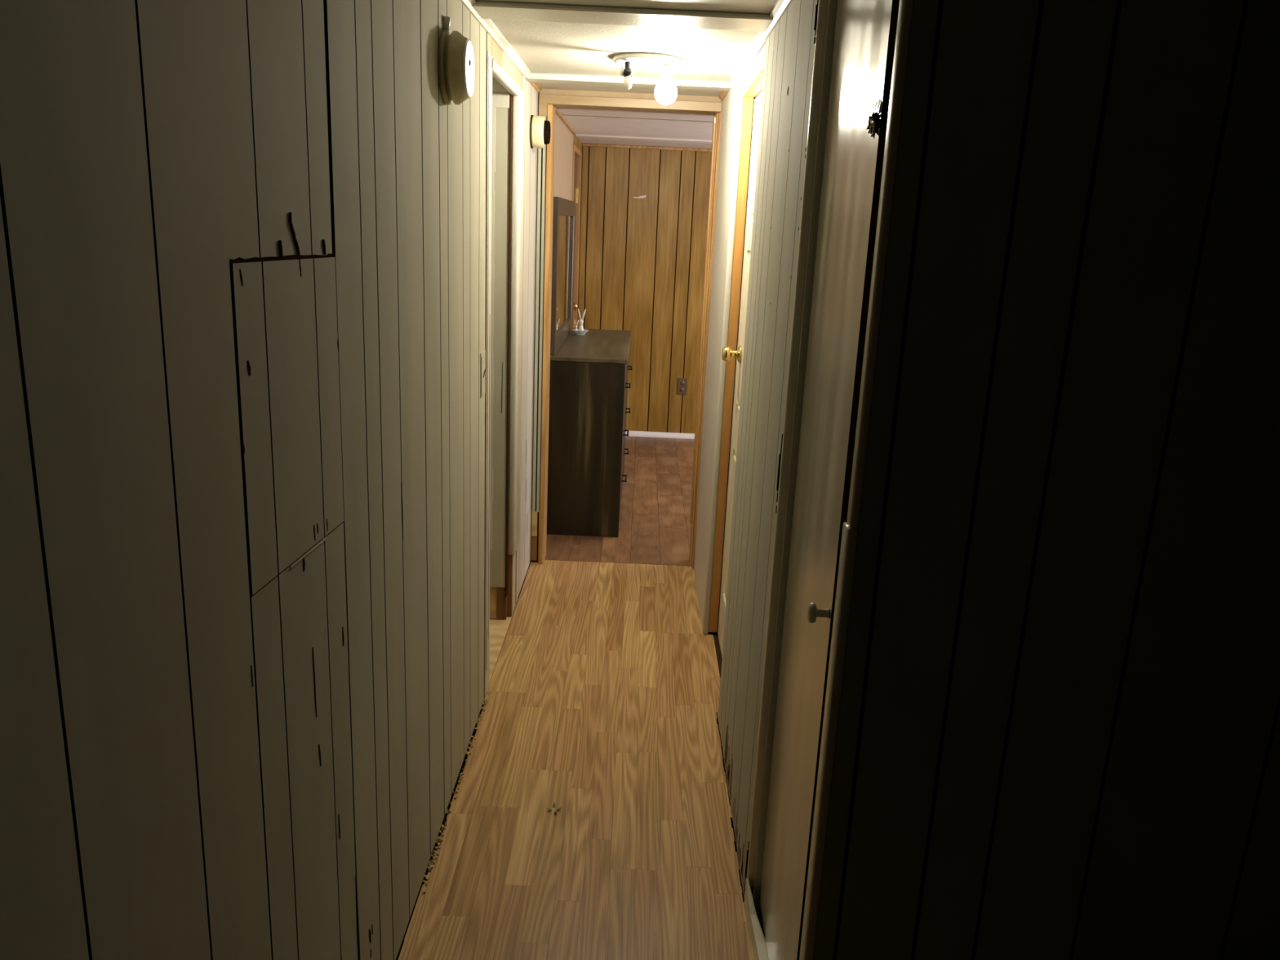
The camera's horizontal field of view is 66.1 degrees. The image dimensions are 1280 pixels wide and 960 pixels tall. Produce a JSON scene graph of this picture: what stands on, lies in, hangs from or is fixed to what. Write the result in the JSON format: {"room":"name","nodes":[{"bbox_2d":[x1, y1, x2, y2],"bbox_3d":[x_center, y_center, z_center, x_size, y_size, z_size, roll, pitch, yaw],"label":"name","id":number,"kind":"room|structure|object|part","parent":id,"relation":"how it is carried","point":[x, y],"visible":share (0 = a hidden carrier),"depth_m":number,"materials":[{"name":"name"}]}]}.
{"room":"home hallway","nodes":[
{"label":"home hallway","id":0,"kind":"room"},
{"bbox_2d":[0,0,582,959],"bbox_3d":[-0.506,-0.337,3.303,0.076,2.133,8.355,3,15,0],"label":"wall","id":1,"kind":"structure","parent":0,"point":[242,367],"depth_m":1.20,"materials":[{"name":"grey paint"}]},
{"bbox_2d":[437,15,474,104],"bbox_3d":[-0.424,-0.966,2.272,0.066,0.189,0.160,3,15,0],"label":"smoke detector","id":2,"kind":"object","parent":1,"relation":"attached to","point":[455,60],"visible":1,"depth_m":2.22,"materials":[{"name":"plastic"}]},
{"bbox_3d":[-0.446,-0.953,2.275,0.012,0.160,0.160,2,15,0],"label":"mounting plate","id":3,"kind":"part","parent":2,"relation":"part of","materials":[{"name":"plastic"}]},
{"bbox_3d":[-0.482,-0.325,3.016,0.002,0.137,0.085,2,15,0],"label":"strike plate","id":4,"kind":"part","parent":1,"relation":"part of","materials":[{"name":"grey paint"}]},
{"bbox_2d":[460,0,530,77],"bbox_3d":[-0.437,-0.909,1.346,0.022,0.022,4.860,3,15,0],"label":"trim","id":5,"kind":"structure","parent":1,"relation":"attached to","point":[487,24],"depth_m":2.97,"materials":[{"name":"white paint"}]},
{"bbox_2d":[484,51,524,697],"bbox_3d":[-0.713,-0.397,3.495,0.480,2.133,0.855,3,15,0],"label":"door frame","id":6,"kind":"structure","parent":1,"relation":"in","point":[504,100],"depth_m":3.69,"materials":[{"name":"grey paint"}]},
{"bbox_3d":[-0.491,-0.257,3.147,0.015,2.058,0.088,2,15,0],"label":"casing","id":7,"kind":"part","parent":6,"relation":"part of","materials":[{"name":"white paint"}]},
{"bbox_3d":[-0.448,-1.333,3.290,0.034,0.034,0.775,2,15,0],"label":"casing","id":8,"kind":"part","parent":6,"relation":"part of","materials":[{"name":"white paint"}]},
{"bbox_3d":[-0.484,-0.565,3.825,0.034,1.770,0.130,2,15,0],"label":"casing","id":9,"kind":"part","parent":6,"relation":"part of","materials":[{"name":"white paint"}]},
{"bbox_2d":[528,81,542,93],"bbox_3d":[-0.424,-1.594,3.953,0.018,0.018,0.450,3,15,0],"label":"trim","id":10,"kind":"structure","parent":1,"relation":"attached to","point":[536,86],"depth_m":4.04,"materials":[{"name":"brown wood"}]},
{"bbox_2d":[529,115,550,148],"bbox_3d":[-0.404,-1.413,3.995,0.074,0.128,0.128,3,15,0],"label":"smoke detector","id":11,"kind":"object","parent":1,"relation":"attached to","point":[540,128],"visible":1,"depth_m":3.95,"materials":[{"name":"plastic"}]},
{"bbox_2d":[571,144,582,328],"bbox_3d":[-0.462,-1.222,6.839,0.096,2.055,0.750,3,15,0],"label":"door","id":12,"kind":"structure","parent":1,"relation":"in","point":[577,154],"depth_m":6.99,"materials":[{"name":"brown wood"}]},
{"bbox_3d":[-0.478,-1.132,6.493,0.038,2.055,0.034,2,15,0],"label":"frame post","id":13,"kind":"part","parent":12,"relation":"part of","materials":[{"name":"brown wood"}]},
{"bbox_3d":[-0.450,-1.163,6.583,0.069,0.059,0.059,2,15,0],"label":"knob","id":14,"kind":"part","parent":12,"relation":"part of","materials":[{"name":"gold metal"}]},
{"bbox_2d":[488,598,518,683],"bbox_3d":[-0.765,0.638,3.816,0.469,0.026,0.950,3,15,0],"label":"floor","id":15,"kind":"structure","parent":0,"point":[498,627],"depth_m":3.87,"materials":[{"name":"brown wood"}]},
{"bbox_2d":[395,435,764,959],"bbox_3d":[0.752,0.769,3.608,2.590,0.051,8.400,3,15,0],"label":"floor","id":16,"kind":"structure","parent":0,"point":[602,707],"depth_m":2.93,"materials":[{"name":"brown wood"}]},
{"bbox_2d":[422,692,488,893],"bbox_3d":[-0.527,0.868,2.895,0.024,0.014,1.050,3,15,0],"label":"debris","id":17,"kind":"object","parent":16,"relation":"on","point":[486,700],"visible":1,"depth_m":2.63,"materials":[{"name":"brown"}]},
{"bbox_2d":[546,802,562,812],"bbox_3d":[-0.237,0.918,2.751,0.034,0.008,0.036,11,17,29],"label":"scrap","id":18,"kind":"object","parent":16,"relation":"on","point":[553,804],"visible":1,"depth_m":2.75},
{"bbox_2d":[546,328,632,537],"bbox_3d":[-0.268,-0.330,5.684,0.416,0.932,1.372,3,15,0],"label":"dresser","id":19,"kind":"object","parent":16,"relation":"on","point":[588,383],"visible":0.97,"depth_m":5.04,"materials":[{"name":"laminate"}]},
{"bbox_2d":[550,196,575,355],"bbox_3d":[-0.422,-1.149,5.426,0.027,0.768,1.185,3,15,0],"label":"dresser mirror","id":20,"kind":"object","parent":19,"relation":"on","point":[563,221],"visible":0.95,"depth_m":5.30,"materials":[{"name":"brown mirror"}]},
{"bbox_3d":[-0.435,-0.819,5.513,0.024,0.085,1.045,2,15,0],"label":"frame rail","id":21,"kind":"part","parent":20,"relation":"part of","materials":[{"name":"wood"}]},
{"bbox_2d":[556,215,571,332],"bbox_3d":[-0.424,-1.149,5.426,0.004,0.608,1.065,2,15,0],"label":"mirror glass","id":22,"kind":"object","parent":20,"relation":"on","point":[564,242],"depth_m":5.48,"materials":[{"name":"grey"}]},
{"bbox_3d":[-0.406,-1.478,5.340,0.024,0.085,1.045,2,15,0],"label":"frame rail","id":23,"kind":"part","parent":20,"relation":"part of","materials":[{"name":"wood"}]},
{"bbox_2d":[571,328,588,335],"bbox_3d":[-0.359,-0.885,5.890,0.103,0.028,0.103,3,15,0],"label":"glass dish","id":24,"kind":"object","parent":19,"relation":"on","point":[576,332],"visible":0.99,"depth_m":5.86,"materials":[{"name":"white"}]},
{"bbox_2d":[577,308,586,330],"bbox_3d":[-0.349,-0.952,5.883,0.040,0.141,0.030,12,18,33],"label":"figurine","id":25,"kind":"object","parent":24,"relation":"in","point":[581,321],"visible":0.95,"depth_m":5.88,"materials":[{"name":"ceramic"}]},
{"bbox_3d":[-0.111,0.016,5.434,0.018,0.279,0.651,2,15,0],"label":"drawer","id":26,"kind":"part","parent":19,"relation":"part of","materials":[{"name":"laminate"}]},
{"bbox_3d":[-0.099,-0.257,5.362,0.018,0.274,0.651,2,15,0],"label":"drawer","id":27,"kind":"part","parent":19,"relation":"part of","materials":[{"name":"laminate"}]},
{"bbox_3d":[-0.107,-0.151,6.069,0.018,0.279,0.651,2,15,0],"label":"drawer","id":28,"kind":"part","parent":19,"relation":"part of","materials":[{"name":"laminate"}]},
{"bbox_3d":[-0.086,-0.010,5.406,0.029,0.018,0.135,2,15,0],"label":"handle","id":29,"kind":"part","parent":19,"relation":"part of","materials":[{"name":"black metal"}]},
{"bbox_3d":[-0.086,-0.528,5.291,0.018,0.274,0.651,2,15,0],"label":"drawer","id":30,"kind":"part","parent":19,"relation":"part of","materials":[{"name":"laminate"}]},
{"bbox_3d":[-0.095,-0.424,5.998,0.018,0.274,0.651,2,15,0],"label":"drawer","id":31,"kind":"part","parent":19,"relation":"part of","materials":[{"name":"laminate"}]},
{"bbox_3d":[-0.075,-0.256,5.342,0.029,0.018,0.135,2,15,0],"label":"handle","id":32,"kind":"part","parent":19,"relation":"part of","materials":[{"name":"black metal"}]},
{"bbox_3d":[-0.083,-0.694,5.927,0.018,0.274,0.651,2,15,0],"label":"drawer","id":33,"kind":"part","parent":19,"relation":"part of","materials":[{"name":"laminate"}]},
{"bbox_3d":[-0.064,-0.507,5.276,0.029,0.018,0.135,2,15,0],"label":"handle","id":34,"kind":"part","parent":19,"relation":"part of","materials":[{"name":"black metal"}]},
{"bbox_2d":[743,877,768,959],"bbox_3d":[0.279,1.083,2.065,0.042,0.085,0.651,2,15,-1],"label":"trim strip","id":35,"kind":"object","parent":16,"relation":"on","point":[757,940],"visible":1,"depth_m":2.28,"materials":[{"name":"beige paint"}]},
{"bbox_2d":[471,0,777,149],"bbox_3d":[0.617,-1.338,3.057,3.050,0.076,8.400,3,15,0],"label":"ceiling","id":36,"kind":"structure","parent":0,"point":[563,44],"depth_m":3.08,"materials":[{"name":"paint"}]},
{"bbox_3d":[0.043,-1.387,3.198,1.000,0.005,1.248,2,15,0],"label":"panel","id":37,"kind":"part","parent":36,"relation":"part of","materials":[{"name":"white paint"}]},
{"bbox_3d":[0.635,-1.048,2.006,2.200,0.005,1.218,2,15,0],"label":"panel","id":38,"kind":"part","parent":36,"relation":"part of","materials":[{"name":"white paint"}]},
{"bbox_3d":[0.048,-1.600,4.010,1.000,0.005,0.428,2,15,0],"label":"panel","id":39,"kind":"part","parent":36,"relation":"part of","materials":[{"name":"paint"}]},
{"bbox_3d":[0.856,-1.984,5.616,2.600,0.005,1.218,2,15,0],"label":"panel","id":40,"kind":"part","parent":36,"relation":"part of","materials":[{"name":"white paint"}]},
{"bbox_3d":[0.862,-2.260,6.665,2.600,0.005,0.948,2,15,0],"label":"panel","id":41,"kind":"part","parent":36,"relation":"part of","materials":[{"name":"white paint"}]},
{"bbox_2d":[613,52,682,104],"bbox_3d":[0.023,-1.336,3.299,0.232,0.147,0.232,3,15,0],"label":"ceiling light","id":42,"kind":"object","parent":36,"relation":"attached to","point":[665,91],"visible":1,"depth_m":3.24,"materials":[{"name":"white glass"}]},
{"bbox_3d":[-0.039,-1.302,3.224,0.027,0.043,0.029,2,15,0],"label":"bulb","id":43,"kind":"part","parent":42,"relation":"part of","materials":[{"name":"glass"}]},
{"bbox_2d":[622,61,633,76],"bbox_3d":[-0.038,-1.343,3.218,0.035,0.049,0.036,2,15,0],"label":"socket","id":44,"kind":"object","parent":42,"relation":"attached to","point":[628,72],"depth_m":3.21,"materials":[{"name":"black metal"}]},
{"bbox_3d":[0.086,-1.297,3.278,0.076,0.089,0.076,2,15,0],"label":"bulb","id":45,"kind":"part","parent":42,"relation":"part of","materials":[{"name":"white glass"}]},
{"bbox_2d":[659,66,674,77],"bbox_3d":[0.089,-1.353,3.263,0.048,0.030,0.048,2,15,0],"label":"socket","id":46,"kind":"object","parent":42,"relation":"attached to","point":[665,71],"depth_m":3.25,"materials":[{"name":"white plastic"}]},
{"bbox_2d":[530,88,722,569],"bbox_3d":[-0.086,-0.634,4.507,0.782,2.133,0.160,3,15,0],"label":"door frame","id":47,"kind":"structure","parent":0,"point":[548,99],"depth_m":4.38,"materials":[{"name":"paint"}]},
{"bbox_3d":[-0.040,-1.617,4.237,0.778,0.038,0.123,2,15,0],"label":"head trim","id":48,"kind":"part","parent":47,"relation":"part of","materials":[{"name":"brown wood"}]},
{"bbox_2d":[577,142,711,433],"bbox_3d":[0.808,-1.345,7.370,2.620,2.133,0.051,3,15,0],"label":"wall","id":49,"kind":"structure","parent":0,"point":[644,211],"depth_m":7.29,"materials":[{"name":"brown wood"}]},
{"bbox_2d":[582,142,711,151],"bbox_3d":[0.874,-2.352,7.069,2.580,0.019,0.019,3,15,0],"label":"crown molding","id":50,"kind":"structure","parent":49,"relation":"attached to","point":[583,144],"depth_m":7.06,"materials":[{"name":"brown wood"}]},
{"bbox_2d":[625,431,694,439],"bbox_3d":[0.573,-0.331,7.595,1.600,0.038,0.030,3,15,0],"label":"baseboard","id":51,"kind":"structure","parent":49,"relation":"attached to","point":[633,433],"depth_m":7.58,"materials":[{"name":"white plastic"}]},
{"bbox_2d":[676,377,687,395],"bbox_3d":[0.323,-0.714,7.508,0.076,0.126,0.009,3,15,0],"label":"wall outlet","id":52,"kind":"object","parent":49,"relation":"attached to","point":[682,382],"visible":1,"depth_m":7.50,"materials":[{"name":"brown plastic"}]},
{"bbox_2d":[693,0,828,895],"bbox_3d":[0.346,-0.299,3.305,0.097,2.133,2.450,3,15,0],"label":"wall","id":53,"kind":"structure","parent":0,"point":[793,69],"depth_m":2.50,"materials":[{"name":"grey paint"}]},
{"bbox_2d":[718,90,728,101],"bbox_3d":[0.340,-1.561,3.957,0.018,0.018,0.450,3,15,0],"label":"trim","id":54,"kind":"structure","parent":53,"relation":"attached to","point":[723,93],"depth_m":4.03,"materials":[{"name":"brown wood"}]},
{"bbox_2d":[707,41,765,657],"bbox_3d":[0.354,-0.325,3.407,0.127,2.131,0.760,3,15,0],"label":"door","id":55,"kind":"structure","parent":53,"relation":"in","point":[752,84],"depth_m":3.62,"materials":[{"name":"beige paint"}]},
{"bbox_3d":[0.322,0.568,3.752,0.010,0.212,0.210,2,15,0],"label":"rail","id":56,"kind":"part","parent":55,"relation":"part of","materials":[{"name":"beige paint"}]},
{"bbox_3d":[0.339,0.185,3.651,0.008,0.536,0.166,2,15,0],"label":"raised panel","id":57,"kind":"part","parent":55,"relation":"part of","materials":[{"name":"beige paint"}]},
{"bbox_3d":[0.339,-0.373,3.741,0.034,2.030,0.050,2,15,0],"label":"jamb post","id":58,"kind":"part","parent":55,"relation":"part of","materials":[{"name":"orange wood"}]},
{"bbox_3d":[0.329,-0.454,3.544,0.067,0.064,0.064,2,15,0],"label":"knob","id":59,"kind":"part","parent":55,"relation":"part of","materials":[{"name":"gold metal"}]},
{"bbox_3d":[0.355,-0.177,3.556,0.010,0.170,0.210,2,15,0],"label":"rail","id":60,"kind":"part","parent":55,"relation":"part of","materials":[{"name":"beige paint"}]},
{"bbox_3d":[0.362,-0.347,3.667,0.010,2.027,0.090,2,15,0],"label":"rail","id":61,"kind":"part","parent":55,"relation":"part of","materials":[{"name":"beige paint"}]},
{"bbox_3d":[0.371,-0.525,3.465,0.008,0.506,0.166,2,15,0],"label":"raised panel","id":62,"kind":"part","parent":55,"relation":"part of","materials":[{"name":"beige paint"}]},
{"bbox_3d":[0.385,-0.839,3.383,0.010,0.100,0.210,2,15,0],"label":"rail","id":63,"kind":"part","parent":55,"relation":"part of","materials":[{"name":"beige paint"}]},
{"bbox_3d":[0.394,-1.032,3.332,0.008,0.256,0.166,2,15,0],"label":"raised panel","id":64,"kind":"part","parent":55,"relation":"part of","materials":[{"name":"beige paint"}]},
{"bbox_3d":[0.403,-1.233,3.279,0.010,0.115,0.210,2,15,0],"label":"rail","id":65,"kind":"part","parent":55,"relation":"part of","materials":[{"name":"beige paint"}]},
{"bbox_2d":[729,0,792,83],"bbox_3d":[0.342,-1.167,2.463,0.022,0.022,2.560,3,15,0],"label":"trim","id":66,"kind":"structure","parent":53,"relation":"attached to","point":[780,6],"depth_m":2.79,"materials":[{"name":"white paint"}]},
{"bbox_2d":[744,0,913,959],"bbox_3d":[0.339,0.096,1.798,0.095,2.133,0.743,3,15,0],"label":"door","id":67,"kind":"structure","parent":53,"relation":"in","point":[866,46],"depth_m":1.76,"materials":[{"name":"grey paint"}]},
{"bbox_3d":[0.305,0.227,1.683,0.038,0.036,0.036,2,15,0],"label":"knob","id":68,"kind":"part","parent":67,"relation":"part of","materials":[{"name":"silver metal"}]},
{"bbox_3d":[0.283,0.640,1.577,0.022,1.188,0.040,2,15,0],"label":"corner casing","id":69,"kind":"part","parent":67,"relation":"part of","materials":[{"name":"grey paint"}]},
{"bbox_3d":[0.354,-0.549,1.509,0.008,0.012,0.022,2,15,0],"label":"plate","id":70,"kind":"part","parent":67,"relation":"part of","materials":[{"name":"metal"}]},
{"bbox_3d":[0.329,-0.390,1.300,0.018,0.943,0.027,2,15,0],"label":"corner moulding","id":71,"kind":"part","parent":67,"relation":"part of","materials":[{"name":"grey paint"}]},
{"bbox_2d":[813,0,1279,959],"bbox_3d":[0.995,0.212,1.466,1.378,2.133,0.060,3,15,0],"label":"wall","id":72,"kind":"structure","parent":0,"point":[1058,736],"depth_m":1.39,"materials":[{"name":"black wood"}]}
]}

